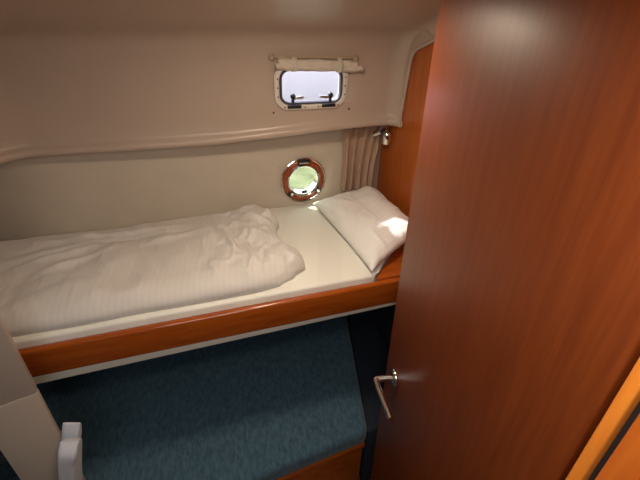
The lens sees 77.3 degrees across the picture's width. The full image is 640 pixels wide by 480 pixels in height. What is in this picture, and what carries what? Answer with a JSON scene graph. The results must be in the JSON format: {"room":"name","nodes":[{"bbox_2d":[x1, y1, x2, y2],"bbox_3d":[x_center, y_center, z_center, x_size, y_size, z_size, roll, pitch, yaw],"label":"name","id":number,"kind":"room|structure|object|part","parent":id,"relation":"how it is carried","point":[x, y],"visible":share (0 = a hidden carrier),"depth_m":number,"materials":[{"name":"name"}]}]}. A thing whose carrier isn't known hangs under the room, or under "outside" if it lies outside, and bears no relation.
{"room":"ship interior","nodes":[
{"label":"ship interior","id":0,"kind":"room"},
{"bbox_2d":[0,126,382,328],"bbox_3d":[-0.498,0.201,1.859,1.642,1.520,0.012,-9,32,-16],"label":"wall","id":1,"kind":"structure","parent":0,"point":[63,194],"depth_m":1.55,"materials":[{"name":"paint"}]},
{"bbox_2d":[18,243,404,383],"bbox_3d":[-0.408,0.125,1.447,1.615,0.134,0.607,-9,32,-16],"label":"bed frame","id":2,"kind":"structure","parent":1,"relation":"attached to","point":[48,362],"depth_m":1.19,"materials":[{"name":"brown wood"}]},
{"bbox_2d":[12,203,391,348],"bbox_3d":[-0.405,0.085,1.438,1.584,0.083,0.579,-9,32,-16],"label":"mattress","id":3,"kind":"object","parent":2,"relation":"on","point":[330,262],"visible":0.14,"depth_m":1.32,"materials":[{"name":"fabric"}]},
{"bbox_2d":[0,204,305,336],"bbox_3d":[-0.627,0.046,1.328,1.099,0.089,0.546,-9,33,-16],"label":"duvet","id":4,"kind":"object","parent":3,"relation":"on","point":[61,281],"visible":1,"depth_m":1.24,"materials":[{"name":"white fabric"}]},
{"bbox_2d":[313,186,407,271],"bbox_3d":[0.202,-0.087,1.553,0.288,0.094,0.544,-11,33,-19],"label":"pillow","id":5,"kind":"object","parent":3,"relation":"on","point":[374,227],"visible":0.95,"depth_m":1.48,"materials":[{"name":"white fabric"}]},
{"bbox_2d":[377,243,404,280],"bbox_3d":[0.269,0.072,1.492,0.242,0.069,0.286,-7,32,-13],"label":"corner shelf","id":6,"kind":"object","parent":2,"relation":"attached to","point":[391,271],"depth_m":1.39,"materials":[{"name":"brown wood"}]},
{"bbox_2d":[280,157,324,200],"bbox_3d":[-0.073,-0.261,1.731,0.203,0.203,0.063,-9,32,-16],"label":"window","id":7,"kind":"structure","parent":1,"relation":"in","point":[315,188],"depth_m":1.72,"materials":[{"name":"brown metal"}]},
{"bbox_2d":[340,126,379,191],"bbox_3d":[0.168,-0.362,1.732,0.205,0.300,0.039,-9,33,-16],"label":"curtain","id":8,"kind":"object","parent":1,"relation":"hanging from","point":[359,146],"visible":0.9,"depth_m":1.73,"materials":[{"name":"beige fabric"}]},
{"bbox_2d":[0,0,439,163],"bbox_3d":[-0.127,0.091,0.192,1.620,0.570,2.890,-7,32,-13],"label":"wall","id":9,"kind":"structure","parent":0,"point":[77,76],"depth_m":1.28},
{"bbox_2d":[274,70,347,109],"bbox_3d":[-0.033,-0.557,1.445,0.272,0.160,0.053,-7,32,-13],"label":"window","id":10,"kind":"structure","parent":9,"relation":"attached to","point":[341,96],"depth_m":1.45,"materials":[{"name":"plastic"}]},
{"bbox_2d":[268,53,363,72],"bbox_3d":[-0.011,-0.613,1.386,0.335,0.065,0.044,-7,32,-13],"label":"rolled blind","id":11,"kind":"object","parent":9,"relation":"attached to","point":[287,63],"visible":1,"depth_m":1.38,"materials":[{"name":"beige fabric"}]},
{"bbox_3d":[-0.022,-0.629,1.377,0.290,0.015,0.008,-7,32,-13],"label":"rod","id":12,"kind":"part","parent":11,"relation":"part of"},
{"bbox_2d":[282,71,338,100],"bbox_3d":[-1.018,-2.136,5.350,11.000,0.800,3.100,-7,32,-13],"label":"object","id":13,"kind":"object","parent":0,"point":[310,85],"visible":0.02,"depth_m":4.11,"materials":[{"name":"white glass"}]},
{"bbox_2d":[377,43,433,217],"bbox_3d":[0.448,0.188,1.376,0.020,1.970,1.750,-7,32,-13],"label":"wall","id":14,"kind":"structure","parent":0,"point":[398,160],"depth_m":1.53,"materials":[{"name":"brown wood"}]},
{"bbox_2d":[372,126,391,144],"bbox_3d":[0.254,-0.441,1.669,0.072,0.057,0.120,-7,32,-13],"label":"reading lamp","id":15,"kind":"object","parent":14,"relation":"attached to","point":[386,139],"visible":1,"depth_m":1.64,"materials":[{"name":"silver metal"}]},
{"bbox_3d":[0.238,-0.444,1.663,0.042,0.034,0.027,20,36,29],"label":"arm","id":16,"kind":"part","parent":15,"relation":"part of","materials":[{"name":"silver metal"}]},
{"bbox_3d":[0.275,-0.425,1.644,0.047,0.056,0.050,-7,32,-13],"label":"lamp shade","id":17,"kind":"part","parent":15,"relation":"part of","materials":[{"name":"silver metal"}]},
{"bbox_2d":[397,29,434,126],"bbox_3d":[0.463,-0.390,0.938,0.013,0.558,1.300,-7,32,-13],"label":"trim","id":18,"kind":"structure","parent":14,"relation":"attached to","point":[422,39],"depth_m":1.40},
{"bbox_3d":[-0.146,1.522,1.074,1.640,0.020,2.960,-7,32,-13],"label":"floor","id":19,"kind":"structure","parent":0,"visible":0},
{"bbox_2d":[0,388,85,479],"bbox_3d":[-0.728,0.818,1.193,0.117,1.045,0.022,-17,35,-27],"label":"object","id":20,"kind":"structure","parent":19,"relation":"on","point":[30,436],"depth_m":0.98,"materials":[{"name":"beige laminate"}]},
{"bbox_2d":[0,316,36,404],"bbox_3d":[-0.715,0.003,0.703,0.117,0.854,0.022,-17,35,-27],"label":"trim","id":21,"kind":"structure","parent":20,"relation":"on","point":[16,381],"depth_m":0.89,"materials":[{"name":"beige laminate"}]},
{"bbox_2d":[58,422,82,479],"bbox_3d":[-0.662,0.674,1.061,0.171,0.513,0.081,-5,32,-10],"label":"handle","id":22,"kind":"object","parent":20,"relation":"attached to","point":[70,446],"visible":1,"depth_m":0.96,"materials":[{"name":"white plastic"}]},
{"bbox_2d":[276,441,364,479],"bbox_3d":[-0.450,0.907,1.711,1.414,0.366,0.854,-7,32,-13],"label":"bunk","id":23,"kind":"object","parent":19,"relation":"on","point":[343,465],"visible":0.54,"depth_m":1.56,"materials":[{"name":"brown wood"}]},
{"bbox_2d":[0,317,366,479],"bbox_3d":[-0.444,0.713,1.595,1.420,0.085,0.854,-7,32,-13],"label":"mattress","id":24,"kind":"object","parent":23,"relation":"on","point":[274,405],"visible":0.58,"depth_m":1.58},
{"bbox_3d":[-0.451,0.911,1.718,1.414,0.352,0.846,-7,32,-13],"label":"panel","id":25,"kind":"part","parent":23,"relation":"part of","materials":[{"name":"brown wood"}]},
{"bbox_2d":[347,305,395,479],"bbox_3d":[0.234,0.518,1.830,0.262,0.930,0.625,-7,32,-13],"label":"lining","id":26,"kind":"object","parent":19,"relation":"on","point":[370,331],"visible":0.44,"depth_m":1.89,"materials":[{"name":"blue fabric"}]},
{"bbox_2d":[370,0,639,479],"bbox_3d":[0.213,0.488,0.926,0.092,1.874,0.583,-3,31,-6],"label":"door","id":27,"kind":"structure","parent":19,"relation":"on","point":[516,328],"depth_m":0.52,"materials":[{"name":"brown wood"}]},
{"bbox_3d":[0.180,0.409,1.049,0.058,0.020,0.129,-3,31,-6],"label":"lever handle","id":28,"kind":"part","parent":27,"relation":"part of","materials":[{"name":"silver metal"}]},
{"label":"outside","id":29,"kind":"structure","parent":0,"visible":0},
{"bbox_2d":[290,167,313,189],"bbox_3d":[-2.320,-3.358,8.015,16.000,0.023,14.000,-7,32,-13],"label":"harbour water","id":30,"kind":"structure","parent":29,"point":[303,177],"depth_m":3.38,"materials":[{"name":"green liquid"}]},
{"bbox_3d":[0.472,1.013,0.028,0.021,1.950,1.424,-7,32,-13],"label":"wall","id":31,"kind":"structure","parent":0,"visible":0},
{"bbox_2d":[565,357,639,479],"bbox_3d":[0.286,0.649,0.645,0.040,1.930,0.057,-7,32,-13],"label":"trim","id":32,"kind":"structure","parent":31,"relation":"attached to","point":[612,452],"depth_m":0.37,"materials":[{"name":"brown wood"}]},
{"bbox_3d":[0.288,0.653,0.640,0.038,1.930,0.027,-7,32,-13],"label":"frame post","id":33,"kind":"part","parent":32,"relation":"part of","materials":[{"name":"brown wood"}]}
]}

